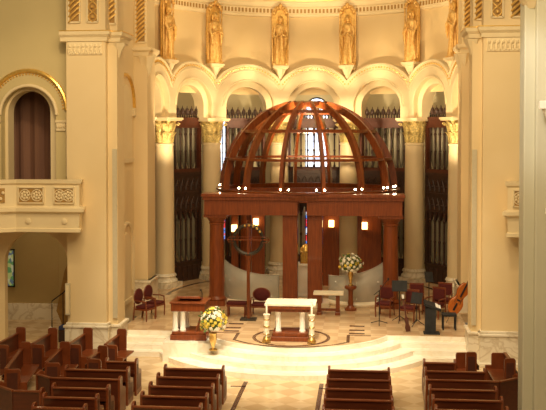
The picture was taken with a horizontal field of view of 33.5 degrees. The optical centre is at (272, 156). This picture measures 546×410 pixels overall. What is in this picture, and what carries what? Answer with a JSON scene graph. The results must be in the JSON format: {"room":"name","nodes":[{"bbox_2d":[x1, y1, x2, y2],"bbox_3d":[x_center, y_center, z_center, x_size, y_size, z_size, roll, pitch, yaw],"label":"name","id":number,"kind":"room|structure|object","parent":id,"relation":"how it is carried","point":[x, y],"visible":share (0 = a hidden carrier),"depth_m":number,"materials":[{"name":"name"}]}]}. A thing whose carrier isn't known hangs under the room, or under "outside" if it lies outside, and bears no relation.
{"room":"house of worship","nodes":[
{"label":"house of worship","id":0,"kind":"room"},
{"bbox_2d":[0,0,67,340],"bbox_3d":[-8.853,-1.986,32.130,6.500,16.500,5.297,0,1,6],"label":"wall","id":1,"kind":"structure","parent":0,"point":[33,101],"depth_m":29.79,"materials":[{"name":"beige paint"}]},
{"bbox_2d":[8,249,14,286],"bbox_3d":[-10.037,4.232,34.553,0.400,1.450,0.050,0,1,6],"label":"window","id":2,"kind":"structure","parent":1,"relation":"in","point":[11,257],"depth_m":34.54,"materials":[{"name":"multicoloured glass"}]},
{"bbox_2d":[14,91,50,178],"bbox_3d":[-7.984,-0.765,31.289,3.200,5.100,0.260,0,1,6],"label":"drape","id":3,"kind":"object","parent":1,"relation":"hanging from","point":[32,121],"depth_m":31.25,"materials":[{"name":"fabric"}]},
{"bbox_2d":[0,179,85,232],"bbox_3d":[-9.122,1.528,27.917,6.604,1.640,3.364,0,1,6],"label":"balcony","id":4,"kind":"object","parent":1,"relation":"attached to","point":[26,205],"visible":1,"depth_m":28.06,"materials":[{"name":"stone"}]},
{"bbox_2d":[124,0,136,322],"bbox_3d":[-5.536,-1.998,32.657,0.400,16.500,5.200,0,1,6],"label":"wall","id":5,"kind":"structure","parent":0,"point":[128,4],"depth_m":33.35,"materials":[{"name":"beige paint"}]},
{"bbox_2d":[124,73,135,162],"bbox_3d":[-5.297,-1.416,32.748,0.140,3.231,2.361,0,1,6],"label":"niche","id":6,"kind":"object","parent":5,"relation":"attached to","point":[129,111],"visible":0.61,"depth_m":33.02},
{"bbox_2d":[125,221,134,304],"bbox_3d":[-5.297,3.818,32.876,0.140,2.961,1.821,0,1,6],"label":"niche","id":7,"kind":"object","parent":5,"relation":"attached to","point":[128,298],"visible":0.58,"depth_m":33.19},
{"bbox_2d":[0,320,517,409],"bbox_3d":[-0.628,6.803,16.309,32.000,0.300,36.000,0,1,6],"label":"floor","id":8,"kind":"structure","parent":0,"point":[407,394],"depth_m":25.22,"materials":[{"name":"stone"}]},
{"bbox_2d":[0,327,25,375],"bbox_3d":[-7.795,5.834,27.336,0.660,1.100,1.612,0,1,7],"label":"pew","id":9,"kind":"object","parent":8,"relation":"on","point":[9,346],"visible":0.62,"depth_m":27.41,"materials":[{"name":"brown wood"}]},
{"bbox_2d":[2,342,38,389],"bbox_3d":[-6.904,5.891,24.979,0.660,1.100,2.352,0,1,-5],"label":"pew","id":10,"kind":"object","parent":8,"relation":"on","point":[19,371],"visible":0.81,"depth_m":24.87,"materials":[{"name":"brown wood"}]},
{"bbox_2d":[0,381,44,409],"bbox_3d":[-6.118,6.013,22.110,1.370,0.997,0.745,1,2,22],"label":"pew","id":11,"kind":"object","parent":8,"relation":"on","point":[10,399],"visible":0.82,"depth_m":21.77,"materials":[{"name":"brown wood"}]},
{"bbox_2d":[31,327,57,374],"bbox_3d":[-6.772,5.835,27.311,0.660,1.100,1.462,0,1,7],"label":"pew","id":12,"kind":"object","parent":8,"relation":"on","point":[45,346],"visible":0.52,"depth_m":27.13,"materials":[{"name":"brown wood"}]},
{"bbox_2d":[31,402,87,409],"bbox_3d":[-4.807,6.048,20.611,1.252,1.000,0.660,0,1,6],"label":"pew","id":13,"kind":"object","parent":8,"relation":"on","point":[34,406],"visible":1,"depth_m":20.38,"materials":[{"name":"brown wood"}]},
{"bbox_2d":[42,341,77,376],"bbox_3d":[-5.894,5.883,25.312,0.660,1.100,1.722,0,1,1],"label":"pew","id":14,"kind":"object","parent":8,"relation":"on","point":[54,365],"visible":0.7,"depth_m":25.55,"materials":[{"name":"brown wood"}]},
{"bbox_2d":[58,324,64,341],"bbox_3d":[-6.975,6.020,30.984,0.600,0.550,0.400,0,1,6],"label":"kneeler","id":15,"kind":"object","parent":8,"relation":"on","point":[61,332],"visible":0.43,"depth_m":30.81,"materials":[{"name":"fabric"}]},
{"bbox_2d":[41,392,103,409],"bbox_3d":[-4.734,6.029,21.407,1.342,1.000,0.660,0,1,6],"label":"pew","id":16,"kind":"object","parent":8,"relation":"on","point":[93,403],"visible":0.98,"depth_m":21.17,"materials":[{"name":"brown wood"}]},
{"bbox_2d":[36,370,125,409],"bbox_3d":[-4.944,5.986,23.228,2.304,0.997,0.784,0,1,6],"label":"pew","id":17,"kind":"object","parent":8,"relation":"on","point":[118,390],"visible":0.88,"depth_m":22.85,"materials":[{"name":"brown wood"}]},
{"bbox_2d":[51,382,114,409],"bbox_3d":[-4.660,6.009,22.203,1.432,1.000,0.660,0,1,6],"label":"pew","id":18,"kind":"object","parent":8,"relation":"on","point":[107,400],"visible":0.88,"depth_m":21.96,"materials":[{"name":"brown wood"}]},
{"bbox_2d":[70,327,97,368],"bbox_3d":[-5.687,5.835,27.305,0.660,1.100,1.462,0,1,7],"label":"pew","id":19,"kind":"object","parent":8,"relation":"on","point":[81,347],"visible":0.56,"depth_m":27.23,"materials":[{"name":"brown wood"}]},
{"bbox_2d":[59,0,133,348],"bbox_3d":[-5.644,-1.921,29.509,2.000,16.500,2.090,0,1,6],"label":"wall pier","id":20,"kind":"object","parent":8,"relation":"on","point":[94,36],"visible":0.94,"depth_m":28.78,"materials":[{"name":"beige paint"}]},
{"bbox_2d":[65,283,70,314],"bbox_3d":[-6.499,4.499,28.730,0.140,1.000,0.138,0,1,6],"label":"loudspeaker","id":21,"kind":"object","parent":20,"relation":"attached to","point":[67,285],"visible":1,"depth_m":28.67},
{"bbox_2d":[66,285,68,313],"bbox_3d":[-6.505,4.501,28.666,0.100,0.900,0.008,0,1,6],"label":"grille","id":22,"kind":"object","parent":21,"relation":"attached to","point":[67,286],"depth_m":28.66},
{"bbox_2d":[85,345,107,368],"bbox_3d":[-4.784,5.885,25.264,0.660,1.100,0.822,0,1,13],"label":"pew","id":23,"kind":"object","parent":8,"relation":"on","point":[96,360],"visible":0.51,"depth_m":25.30,"materials":[{"name":"brown wood"}]},
{"bbox_2d":[64,365,132,405],"bbox_3d":[-4.599,5.968,23.905,1.722,1.000,0.660,0,1,6],"label":"pew","id":24,"kind":"object","parent":8,"relation":"on","point":[127,380],"visible":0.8,"depth_m":23.67,"materials":[{"name":"brown wood"}]},
{"bbox_2d":[104,329,133,360],"bbox_3d":[-4.618,5.837,27.198,0.660,1.100,1.362,0,1,8],"label":"pew","id":25,"kind":"object","parent":8,"relation":"on","point":[117,345],"visible":0.57,"depth_m":27.39,"materials":[{"name":"brown wood"}]},
{"bbox_2d":[105,357,141,395],"bbox_3d":[-4.098,5.947,24.760,0.892,1.000,0.660,0,1,6],"label":"pew","id":26,"kind":"object","parent":8,"relation":"on","point":[135,371],"visible":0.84,"depth_m":24.52,"materials":[{"name":"brown wood"}]},
{"bbox_2d":[131,401,202,409],"bbox_3d":[-2.389,6.047,20.675,1.612,1.000,0.660,0,1,6],"label":"pew","id":27,"kind":"object","parent":8,"relation":"on","point":[134,406],"visible":1,"depth_m":20.44,"materials":[{"name":"brown wood"}]},
{"bbox_2d":[140,391,210,409],"bbox_3d":[-2.309,6.027,21.491,1.612,1.000,0.660,0,1,6],"label":"pew","id":28,"kind":"object","parent":8,"relation":"on","point":[150,400],"visible":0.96,"depth_m":21.25,"materials":[{"name":"brown wood"}]},
{"bbox_2d":[148,381,216,409],"bbox_3d":[-2.228,6.006,22.317,1.612,1.000,0.660,0,1,6],"label":"pew","id":29,"kind":"object","parent":8,"relation":"on","point":[152,389],"visible":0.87,"depth_m":22.07,"materials":[{"name":"brown wood"}]},
{"bbox_2d":[162,333,211,361],"bbox_3d":[-2.586,6.042,28.971,1.530,0.604,1.750,0,1,6],"label":"step","id":30,"kind":"structure","parent":8,"relation":"on","point":[171,348],"depth_m":28.12,"materials":[{"name":"stone"}]},
{"bbox_2d":[169,289,210,340],"bbox_3d":[-2.623,4.964,28.873,1.170,1.540,1.000,0,1,6],"label":"pulpit","id":31,"kind":"object","parent":30,"relation":"on","point":[181,306],"visible":0.97,"depth_m":28.50,"materials":[{"name":"red wood"}]},
{"bbox_2d":[156,372,221,409],"bbox_3d":[-2.145,5.986,23.162,1.612,1.000,0.660,0,1,6],"label":"pew","id":32,"kind":"object","parent":8,"relation":"on","point":[160,380],"visible":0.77,"depth_m":22.92,"materials":[{"name":"brown wood"}]},
{"bbox_2d":[163,364,226,404],"bbox_3d":[-2.062,5.965,24.008,1.612,1.000,0.660,0,1,6],"label":"pew","id":33,"kind":"object","parent":8,"relation":"on","point":[167,371],"visible":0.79,"depth_m":23.77,"materials":[{"name":"brown wood"}]},
{"bbox_2d":[230,381,247,409],"bbox_3d":[-1.091,6.495,22.654,0.120,0.006,6.550,0,1,6],"label":"inlay","id":34,"kind":"object","parent":8,"relation":"on","point":[242,389],"visible":1,"depth_m":24.42,"materials":[{"name":"stone"}]},
{"bbox_2d":[127,349,477,380],"bbox_3d":[0.575,6.279,28.566,11.500,0.150,5.150,0,1,6],"label":"step","id":35,"kind":"structure","parent":8,"relation":"on","point":[411,362],"depth_m":26.91,"materials":[{"name":"stone"}]},
{"bbox_2d":[127,342,466,370],"bbox_3d":[0.599,6.123,28.811,11.500,0.150,4.650,0,1,6],"label":"step","id":36,"kind":"structure","parent":35,"relation":"on","point":[401,353],"depth_m":27.26,"materials":[{"name":"stone"}]},
{"bbox_2d":[127,335,465,361],"bbox_3d":[0.623,5.967,29.057,11.500,0.150,4.150,0,1,6],"label":"step","id":37,"kind":"structure","parent":36,"relation":"on","point":[390,345],"depth_m":27.76,"materials":[{"name":"stone"}]},
{"bbox_2d":[197,306,227,350],"bbox_3d":[-1.845,5.238,27.833,0.975,1.368,0.938,1,2,40],"label":"flower vase","id":38,"kind":"object","parent":37,"relation":"on","point":[213,322],"visible":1,"depth_m":27.64,"materials":[{"name":"gold metal"}]},
{"bbox_2d":[128,321,464,352],"bbox_3d":[0.648,5.811,29.302,11.500,0.150,3.650,0,1,6],"label":"step","id":39,"kind":"structure","parent":37,"relation":"on","point":[130,332],"depth_m":28.31,"materials":[{"name":"stone"}]},
{"bbox_2d":[315,383,323,409],"bbox_3d":[1.059,6.501,22.444,0.120,0.006,6.550,0,1,6],"label":"inlay","id":40,"kind":"object","parent":8,"relation":"on","point":[319,396],"visible":1,"depth_m":24.33,"materials":[{"name":"stone"}]},
{"bbox_2d":[325,384,391,399],"bbox_3d":[2.086,6.012,22.095,1.622,1.000,0.660,0,1,6],"label":"pew","id":41,"kind":"object","parent":8,"relation":"on","point":[346,393],"visible":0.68,"depth_m":21.84,"materials":[{"name":"brown wood"}]},
{"bbox_2d":[326,374,390,388],"bbox_3d":[2.171,5.991,22.960,1.622,1.000,0.660,0,1,6],"label":"pew","id":42,"kind":"object","parent":8,"relation":"on","point":[332,382],"visible":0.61,"depth_m":22.71,"materials":[{"name":"brown wood"}]},
{"bbox_2d":[322,404,394,409],"bbox_3d":[1.920,6.053,20.403,1.622,1.000,0.660,0,1,6],"label":"pew","id":43,"kind":"object","parent":8,"relation":"on","point":[323,405],"visible":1,"depth_m":20.23,"materials":[{"name":"brown wood"}]},
{"bbox_2d":[324,394,393,409],"bbox_3d":[2.001,6.033,21.229,1.622,1.000,0.660,0,1,6],"label":"pew","id":44,"kind":"object","parent":8,"relation":"on","point":[330,403],"visible":0.88,"depth_m":20.98,"materials":[{"name":"brown wood"}]},
{"bbox_2d":[328,365,389,379],"bbox_3d":[2.257,5.969,23.836,1.622,1.000,0.660,0,1,6],"label":"pew","id":45,"kind":"object","parent":8,"relation":"on","point":[333,373],"visible":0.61,"depth_m":23.59,"materials":[{"name":"brown wood"}]},
{"bbox_2d":[422,358,455,392],"bbox_3d":[4.511,5.950,24.639,0.892,1.000,0.660,0,1,6],"label":"pew","id":46,"kind":"object","parent":8,"relation":"on","point":[447,366],"visible":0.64,"depth_m":24.40,"materials":[{"name":"brown wood"}]},
{"bbox_2d":[423,366,486,399],"bbox_3d":[4.755,5.972,23.742,1.592,1.000,0.660,0,1,6],"label":"pew","id":47,"kind":"object","parent":8,"relation":"on","point":[432,374],"visible":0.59,"depth_m":23.49,"materials":[{"name":"brown wood"}]},
{"bbox_2d":[427,384,497,409],"bbox_3d":[4.599,6.013,22.049,1.632,1.000,0.660,0,1,6],"label":"pew","id":48,"kind":"object","parent":8,"relation":"on","point":[478,394],"visible":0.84,"depth_m":21.81,"materials":[{"name":"brown wood"}]},
{"bbox_2d":[431,394,503,409],"bbox_3d":[4.526,6.034,21.203,1.632,1.000,0.660,0,1,6],"label":"pew","id":49,"kind":"object","parent":8,"relation":"on","point":[468,404],"visible":0.98,"depth_m":20.96,"materials":[{"name":"brown wood"}]},
{"bbox_2d":[456,352,478,370],"bbox_3d":[5.326,5.885,25.259,0.660,1.100,0.862,0,1,0],"label":"pew","id":50,"kind":"object","parent":8,"relation":"on","point":[465,361],"visible":0.6,"depth_m":24.83,"materials":[{"name":"brown wood"}]},
{"bbox_2d":[424,373,517,409],"bbox_3d":[5.071,5.990,23.045,2.425,0.997,0.875,0,1,6],"label":"pew","id":51,"kind":"object","parent":8,"relation":"on","point":[507,388],"visible":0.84,"depth_m":22.69,"materials":[{"name":"brown wood"}]},
{"bbox_2d":[434,404,508,409],"bbox_3d":[4.447,6.053,20.407,1.632,1.000,0.660,0,1,6],"label":"pew","id":52,"kind":"object","parent":8,"relation":"on","point":[435,405],"visible":1,"depth_m":20.23,"materials":[{"name":"brown wood"}]},
{"bbox_2d":[460,0,519,367],"bbox_3d":[6.896,-1.891,28.279,2.000,16.500,2.090,0,1,6],"label":"wall pier","id":53,"kind":"object","parent":8,"relation":"on","point":[492,38],"visible":0.82,"depth_m":27.53,"materials":[{"name":"beige paint"}]},
{"bbox_2d":[485,352,517,380],"bbox_3d":[6.266,5.893,24.906,0.660,1.100,1.512,0,1,5],"label":"pew","id":54,"kind":"object","parent":8,"relation":"on","point":[502,367],"visible":0.68,"depth_m":25.19,"materials":[{"name":"brown wood"}]},
{"bbox_2d":[128,266,467,346],"bbox_3d":[1.326,5.711,36.223,18.800,0.312,17.440,0,1,6],"label":"floor","id":55,"kind":"structure","parent":0,"point":[337,327],"depth_m":31.12,"materials":[{"name":"stone"}]},
{"bbox_2d":[133,288,155,321],"bbox_3d":[-4.483,5.128,31.584,0.616,1.084,0.648,1,2,28],"label":"armchair","id":56,"kind":"object","parent":55,"relation":"on","point":[138,294],"visible":1,"depth_m":31.53,"materials":[{"name":"fabric"}]},
{"bbox_2d":[132,0,159,306],"bbox_3d":[-5.060,-2.343,34.482,1.390,15.900,1.540,0,1,6],"label":"pier","id":57,"kind":"object","parent":55,"relation":"on","point":[145,53],"visible":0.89,"depth_m":34.01,"materials":[{"name":"beige paint"}]},
{"bbox_2d":[143,284,164,316],"bbox_3d":[-4.255,5.109,32.366,0.616,1.084,0.648,1,2,28],"label":"armchair","id":58,"kind":"object","parent":55,"relation":"on","point":[148,291],"visible":0.85,"depth_m":32.35,"materials":[{"name":"fabric"}]},
{"bbox_2d":[155,117,182,288],"bbox_3d":[-4.623,1.913,38.490,1.275,7.170,1.321,1,2,27],"label":"marble column","id":59,"kind":"structure","parent":55,"relation":"on","point":[165,132],"depth_m":38.11,"materials":[{"name":"beige stone"}]},
{"bbox_2d":[173,106,201,280],"bbox_3d":[-4.057,1.604,39.888,0.415,7.720,2.277,1,2,40],"label":"organ pipes","id":60,"kind":"object","parent":55,"relation":"on","point":[187,139],"visible":0.72,"depth_m":40.12,"materials":[{"name":"brown wood"}]},
{"bbox_2d":[166,281,208,294],"bbox_3d":[-1.102,5.461,39.938,9.100,0.006,2.388,-1,2,-33],"label":"inlay","id":61,"kind":"object","parent":55,"relation":"on","point":[170,292],"visible":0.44,"depth_m":38.23,"materials":[{"name":"stone"}]},
{"bbox_2d":[199,118,229,280],"bbox_3d":[-2.742,1.859,40.727,1.321,7.170,1.275,-1,2,-37],"label":"marble column","id":62,"kind":"structure","parent":55,"relation":"on","point":[211,128],"depth_m":40.34,"materials":[{"name":"beige stone"}]},
{"bbox_2d":[226,300,246,316],"bbox_3d":[-1.281,5.391,32.270,0.700,0.520,0.400,0,1,6],"label":"cushioned bench","id":63,"kind":"object","parent":55,"relation":"on","point":[230,303],"visible":0.94,"depth_m":32.09,"materials":[{"name":"fabric"}]},
{"bbox_2d":[227,300,246,304],"bbox_3d":[-1.281,5.181,32.264,0.700,0.100,0.400,0,1,6],"label":"cushion","id":64,"kind":"object","parent":63,"relation":"on","point":[230,302],"depth_m":32.10,"materials":[{"name":"fabric"}]},
{"bbox_2d":[225,107,265,268],"bbox_3d":[-1.311,1.555,41.878,1.968,7.720,0.413,-1,2,-22],"label":"screen","id":65,"kind":"object","parent":55,"relation":"on","point":[235,125],"visible":0.24,"depth_m":41.64,"materials":[{"name":"brown wood"}]},
{"bbox_2d":[227,220,268,320],"bbox_3d":[-0.857,3.922,31.539,1.507,3.493,0.400,0,1,6],"label":"processional cross","id":66,"kind":"object","parent":55,"relation":"on","point":[248,253],"visible":1,"depth_m":31.47,"materials":[{"name":"brown wood"}]},
{"bbox_2d":[250,287,270,316],"bbox_3d":[-0.437,5.174,32.367,0.778,0.954,0.647,0,1,6],"label":"armchair","id":67,"kind":"object","parent":55,"relation":"on","point":[260,294],"visible":0.88,"depth_m":32.57,"materials":[{"name":"fabric"}]},
{"bbox_2d":[262,300,270,342],"bbox_3d":[-0.199,5.097,28.126,0.260,1.310,0.260,0,1,6],"label":"candle stand","id":68,"kind":"object","parent":55,"relation":"on","point":[266,339],"visible":1,"depth_m":28.06,"materials":[{"name":"white stone"}]},
{"bbox_2d":[266,119,288,274],"bbox_3d":[0.293,1.827,42.002,1.321,7.170,1.275,0,1,-8],"label":"marble column","id":69,"kind":"structure","parent":55,"relation":"on","point":[275,266],"depth_m":41.63,"materials":[{"name":"beige stone"}]},
{"bbox_2d":[264,298,316,341],"bbox_3d":[0.572,5.153,28.715,1.600,1.170,1.000,0,1,6],"label":"altar","id":70,"kind":"object","parent":55,"relation":"on","point":[277,305],"visible":0.96,"depth_m":28.31,"materials":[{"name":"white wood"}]},
{"bbox_2d":[235,340,345,347],"bbox_3d":[0.509,5.755,27.889,3.508,0.006,0.834,0,1,6],"label":"inlay","id":71,"kind":"object","parent":55,"relation":"on","point":[235,340],"visible":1,"depth_m":27.70,"materials":[{"name":"stone"}]},
{"bbox_2d":[252,330,329,346],"bbox_3d":[0.582,5.732,28.829,2.480,0.006,2.480,0,1,6],"label":"inlay","id":72,"kind":"object","parent":55,"relation":"on","point":[255,335],"visible":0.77,"depth_m":28.23,"materials":[{"name":"stone"}]},
{"bbox_2d":[298,262,306,296],"bbox_3d":[1.313,4.901,36.375,0.800,1.300,0.700,0,1,6],"label":"pedestal","id":73,"kind":"object","parent":55,"relation":"on","point":[302,268],"visible":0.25,"depth_m":36.12,"materials":[{"name":"white stone"}]},
{"bbox_2d":[300,244,306,263],"bbox_3d":[1.313,3.861,36.350,0.480,0.780,0.480,0,1,6],"label":"tabernacle","id":74,"kind":"object","parent":73,"relation":"on","point":[303,250],"visible":0.64,"depth_m":36.16,"materials":[{"name":"gold metal"}]},
{"bbox_2d":[201,100,404,308],"bbox_3d":[1.421,1.637,37.089,7.560,7.831,7.480,0,1,6],"label":"canopy","id":75,"kind":"object","parent":55,"relation":"on","point":[373,205],"visible":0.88,"depth_m":34.28,"materials":[{"name":"red wood"}]},
{"bbox_2d":[307,301,315,343],"bbox_3d":[1.194,5.101,27.989,0.260,1.310,0.260,0,1,6],"label":"candle stand","id":76,"kind":"object","parent":55,"relation":"on","point":[311,340],"visible":1,"depth_m":27.92,"materials":[{"name":"white stone"}]},
{"bbox_2d":[288,109,339,261],"bbox_3d":[1.909,1.545,42.296,2.558,7.720,0.320,0,1,6],"label":"screen","id":77,"kind":"object","parent":55,"relation":"on","point":[304,174],"visible":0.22,"depth_m":42.18,"materials":[{"name":"brown wood"}]},
{"bbox_2d":[313,290,343,314],"bbox_3d":[1.997,5.243,32.598,1.080,0.800,0.560,0,1,6],"label":"table","id":78,"kind":"object","parent":55,"relation":"on","point":[318,293],"visible":1,"depth_m":32.48,"materials":[{"name":"wood"}]},
{"bbox_2d":[333,119,359,275],"bbox_3d":[3.481,1.835,41.690,1.321,7.170,1.275,0,1,20],"label":"marble column","id":79,"kind":"structure","parent":55,"relation":"on","point":[347,224],"depth_m":41.32,"materials":[{"name":"beige stone"}]},
{"bbox_2d":[345,285,356,310],"bbox_3d":[2.851,5.176,33.316,0.440,0.900,0.440,0,1,6],"label":"pedestal","id":80,"kind":"object","parent":55,"relation":"on","point":[350,307],"visible":1,"depth_m":33.23,"materials":[{"name":"red wood"}]},
{"bbox_2d":[338,253,363,285],"bbox_3d":[2.856,4.124,33.300,0.919,1.203,1.030,0,1,6],"label":"flower vase","id":81,"kind":"object","parent":80,"relation":"on","point":[351,265],"visible":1,"depth_m":33.14,"materials":[{"name":"gold metal"}]},
{"bbox_2d":[371,278,388,325],"bbox_3d":[3.683,4.885,30.852,0.495,1.596,0.568,-1,2,-23],"label":"microphone stand","id":82,"kind":"object","parent":55,"relation":"on","point":[387,278],"visible":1,"depth_m":30.81,"materials":[{"name":"black paint"}]},
{"bbox_2d":[359,106,405,275],"bbox_3d":[5.135,1.572,41.192,2.693,7.720,0.420,1,2,34],"label":"screen","id":83,"kind":"object","parent":55,"relation":"on","point":[390,127],"visible":0.33,"depth_m":40.93,"materials":[{"name":"brown wood"}]},
{"bbox_2d":[375,285,394,317],"bbox_3d":[3.981,5.128,32.231,0.648,1.052,0.616,1,2,24],"label":"armchair","id":84,"kind":"object","parent":55,"relation":"on","point":[386,292],"visible":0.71,"depth_m":32.35,"materials":[{"name":"fabric"}]},
{"bbox_2d":[392,280,406,322],"bbox_3d":[4.359,4.965,31.147,0.543,1.416,0.494,0,1,6],"label":"music stand","id":85,"kind":"object","parent":55,"relation":"on","point":[397,286],"visible":0.91,"depth_m":31.19,"materials":[{"name":"black paint"}]},
{"bbox_2d":[401,294,409,331],"bbox_3d":[4.338,5.091,29.598,0.296,1.209,0.055,0,1,6],"label":"bass guitar","id":86,"kind":"object","parent":55,"relation":"on","point":[406,319],"visible":1,"depth_m":29.57,"materials":[{"name":"wood"}]},
{"bbox_2d":[399,289,419,321],"bbox_3d":[4.742,5.147,31.451,0.648,1.052,0.616,1,2,31],"label":"armchair","id":87,"kind":"object","parent":55,"relation":"on","point":[409,308],"visible":0.6,"depth_m":31.51,"materials":[{"name":"fabric"}]},
{"bbox_2d":[395,118,427,282],"bbox_3d":[6.210,1.880,39.849,1.275,7.170,1.321,-1,2,-42],"label":"marble column","id":88,"kind":"structure","parent":55,"relation":"on","point":[414,133],"depth_m":39.48,"materials":[{"name":"beige stone"}]},
{"bbox_2d":[407,282,424,314],"bbox_3d":[5.170,5.114,32.819,0.648,1.052,0.616,0,1,16],"label":"armchair","id":89,"kind":"object","parent":55,"relation":"on","point":[417,286],"visible":0.54,"depth_m":32.98,"materials":[{"name":"fabric"}]},
{"bbox_2d":[410,292,423,326],"bbox_3d":[4.825,5.131,30.501,0.531,1.116,0.494,1,2,34],"label":"music stand","id":90,"kind":"object","parent":55,"relation":"on","point":[416,298],"visible":0.95,"depth_m":30.54,"materials":[{"name":"black paint"}]},
{"bbox_2d":[421,272,433,311],"bbox_3d":[5.657,4.893,32.684,0.531,1.486,0.494,0,1,-12],"label":"music stand","id":91,"kind":"object","parent":55,"relation":"on","point":[428,275],"visible":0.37,"depth_m":32.72,"materials":[{"name":"black paint"}]},
{"bbox_2d":[423,299,441,334],"bbox_3d":[5.161,5.179,29.392,0.563,1.084,0.443,0,1,6],"label":"podium","id":92,"kind":"object","parent":55,"relation":"on","point":[430,307],"visible":1,"depth_m":29.24,"materials":[{"name":"paint"}]},
{"bbox_2d":[424,286,445,319],"bbox_3d":[5.731,5.135,31.954,0.648,1.052,0.616,1,2,41],"label":"armchair","id":93,"kind":"object","parent":55,"relation":"on","point":[439,293],"visible":0.76,"depth_m":32.03,"materials":[{"name":"fabric"}]},
{"bbox_2d":[424,105,448,283],"bbox_3d":[7.317,1.630,38.810,0.415,7.720,2.277,-1,2,-29],"label":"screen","id":94,"kind":"object","parent":55,"relation":"on","point":[436,139],"visible":0.67,"depth_m":39.10,"materials":[{"name":"brown wood"}]},
{"bbox_2d":[434,282,452,311],"bbox_3d":[6.190,5.111,32.918,0.648,1.052,0.616,1,2,26],"label":"armchair","id":95,"kind":"object","parent":55,"relation":"on","point":[448,286],"visible":0.52,"depth_m":33.02,"materials":[{"name":"fabric"}]},
{"bbox_2d":[439,117,457,293],"bbox_3d":[7.620,1.942,37.290,1.275,7.170,1.321,0,1,-16],"label":"marble column","id":96,"kind":"structure","parent":55,"relation":"on","point":[451,123],"depth_m":36.98,"materials":[{"name":"beige stone"}]},
{"bbox_2d":[441,312,456,330],"bbox_3d":[5.823,5.436,30.016,0.480,0.540,0.340,0,1,6],"label":"stool","id":97,"kind":"object","parent":55,"relation":"on","point":[444,314],"visible":1,"depth_m":29.88,"materials":[{"name":"paint"}]},
{"bbox_2d":[446,281,467,322],"bbox_3d":[6.443,4.654,30.944,1.063,2.042,0.208,0,1,2],"label":"double bass","id":98,"kind":"object","parent":55,"relation":"on","point":[455,304],"visible":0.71,"depth_m":30.90,"materials":[{"name":"orange wood"}]},
{"bbox_2d":[453,0,469,312],"bbox_3d":[7.291,-2.314,33.271,1.390,15.900,1.540,0,1,6],"label":"pier","id":99,"kind":"object","parent":55,"relation":"on","point":[461,50],"visible":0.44,"depth_m":32.82,"materials":[{"name":"beige paint"}]},
{"bbox_2d":[155,5,450,94],"bbox_3d":[1.578,-6.342,38.494,13.499,7.100,6.986,0,1,6],"label":"wall","id":100,"kind":"structure","parent":0,"point":[379,38],"depth_m":41.23,"materials":[{"name":"paint"}]},
{"bbox_2d":[160,0,178,70],"bbox_3d":[-4.385,-5.210,38.194,0.595,3.470,0.810,1,2,27],"label":"gilded statue","id":101,"kind":"object","parent":100,"relation":"attached to","point":[168,27],"visible":0.96,"depth_m":38.00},
{"bbox_2d":[205,0,224,76],"bbox_3d":[-2.580,-5.262,40.339,0.810,3.470,0.595,-1,2,-37],"label":"gilded statue","id":102,"kind":"object","parent":100,"relation":"attached to","point":[214,34],"visible":1,"depth_m":40.21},
{"bbox_2d":[271,3,288,78],"bbox_3d":[0.332,-5.292,41.563,0.810,3.470,0.595,0,1,-8],"label":"gilded statue","id":103,"kind":"object","parent":100,"relation":"attached to","point":[280,14],"visible":1,"depth_m":41.45,"materials":[{"name":"metal"}]},
{"bbox_2d":[155,0,451,17],"bbox_3d":[1.578,-6.768,38.484,13.500,0.810,6.986,0,1,6],"label":"crown molding","id":104,"kind":"structure","parent":100,"relation":"attached to","point":[263,4],"depth_m":41.23,"materials":[{"name":"paint"}]},
{"bbox_2d":[338,2,356,78],"bbox_3d":[3.391,-5.285,41.263,0.810,3.470,0.595,0,1,20],"label":"gilded statue","id":105,"kind":"object","parent":100,"relation":"attached to","point":[347,14],"visible":1,"depth_m":41.15,"materials":[{"name":"metal"}]},
{"bbox_2d":[401,0,420,74],"bbox_3d":[6.010,-5.242,39.497,0.595,3.470,0.810,-1,2,-42],"label":"gilded statue","id":106,"kind":"object","parent":100,"relation":"attached to","point":[411,29],"visible":0.99,"depth_m":39.35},
{"bbox_2d":[443,0,458,67],"bbox_3d":[7.363,-5.182,37.042,0.595,3.470,0.810,0,1,-16],"label":"gilded statue","id":107,"kind":"object","parent":100,"relation":"attached to","point":[451,25],"visible":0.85,"depth_m":36.88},
{"bbox_2d":[155,59,457,118],"bbox_3d":[1.607,-3.790,38.848,14.200,4.220,7.100,0,1,6],"label":"arches","id":108,"kind":"structure","parent":0,"point":[423,101],"depth_m":40.24,"materials":[{"name":"paint"}]},
{"bbox_2d":[155,56,457,106],"bbox_3d":[1.565,-3.181,38.435,12.479,1.925,6.239,0,1,6],"label":"trim","id":109,"kind":"structure","parent":108,"relation":"attached to","point":[158,57],"depth_m":40.05,"materials":[{"name":"paint"}]},
{"bbox_2d":[176,91,447,267],"bbox_3d":[1.627,-0.606,39.135,18.200,12.600,10.680,0,1,6],"label":"wall","id":110,"kind":"structure","parent":0,"point":[237,101],"depth_m":43.94,"materials":[{"name":"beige paint"}]},
{"bbox_2d":[220,122,224,239],"bbox_3d":[-2.538,0.975,43.614,0.769,6.050,0.080,-1,2,-25],"label":"window","id":111,"kind":"structure","parent":110,"relation":"in","point":[222,142],"depth_m":43.66,"materials":[{"name":"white glass"}]},
{"bbox_2d":[305,97,326,243],"bbox_3d":[2.140,0.680,44.403,1.169,7.200,0.080,0,1,6],"label":"window","id":112,"kind":"structure","parent":110,"relation":"in","point":[310,137],"depth_m":44.41,"materials":[{"name":"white glass"}]},
{"bbox_2d":[518,0,545,409],"bbox_3d":[6.431,-1.700,20.462,2.000,16.500,1.346,0,1,6],"label":"wall pier","id":113,"kind":"object","parent":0,"point":[532,148],"visible":1,"depth_m":20.49,"materials":[{"name":"grey paint"}]},
{"bbox_3d":[10.554,-1.939,30.228,6.500,16.500,5.297,0,1,6],"label":"wall","id":114,"kind":"structure","parent":0,"visible":0},
{"bbox_2d":[502,181,518,237],"bbox_3d":[9.983,1.574,26.044,6.604,1.640,3.364,0,1,6],"label":"balcony","id":115,"kind":"object","parent":114,"relation":"attached to","point":[512,213],"visible":0.31,"depth_m":26.70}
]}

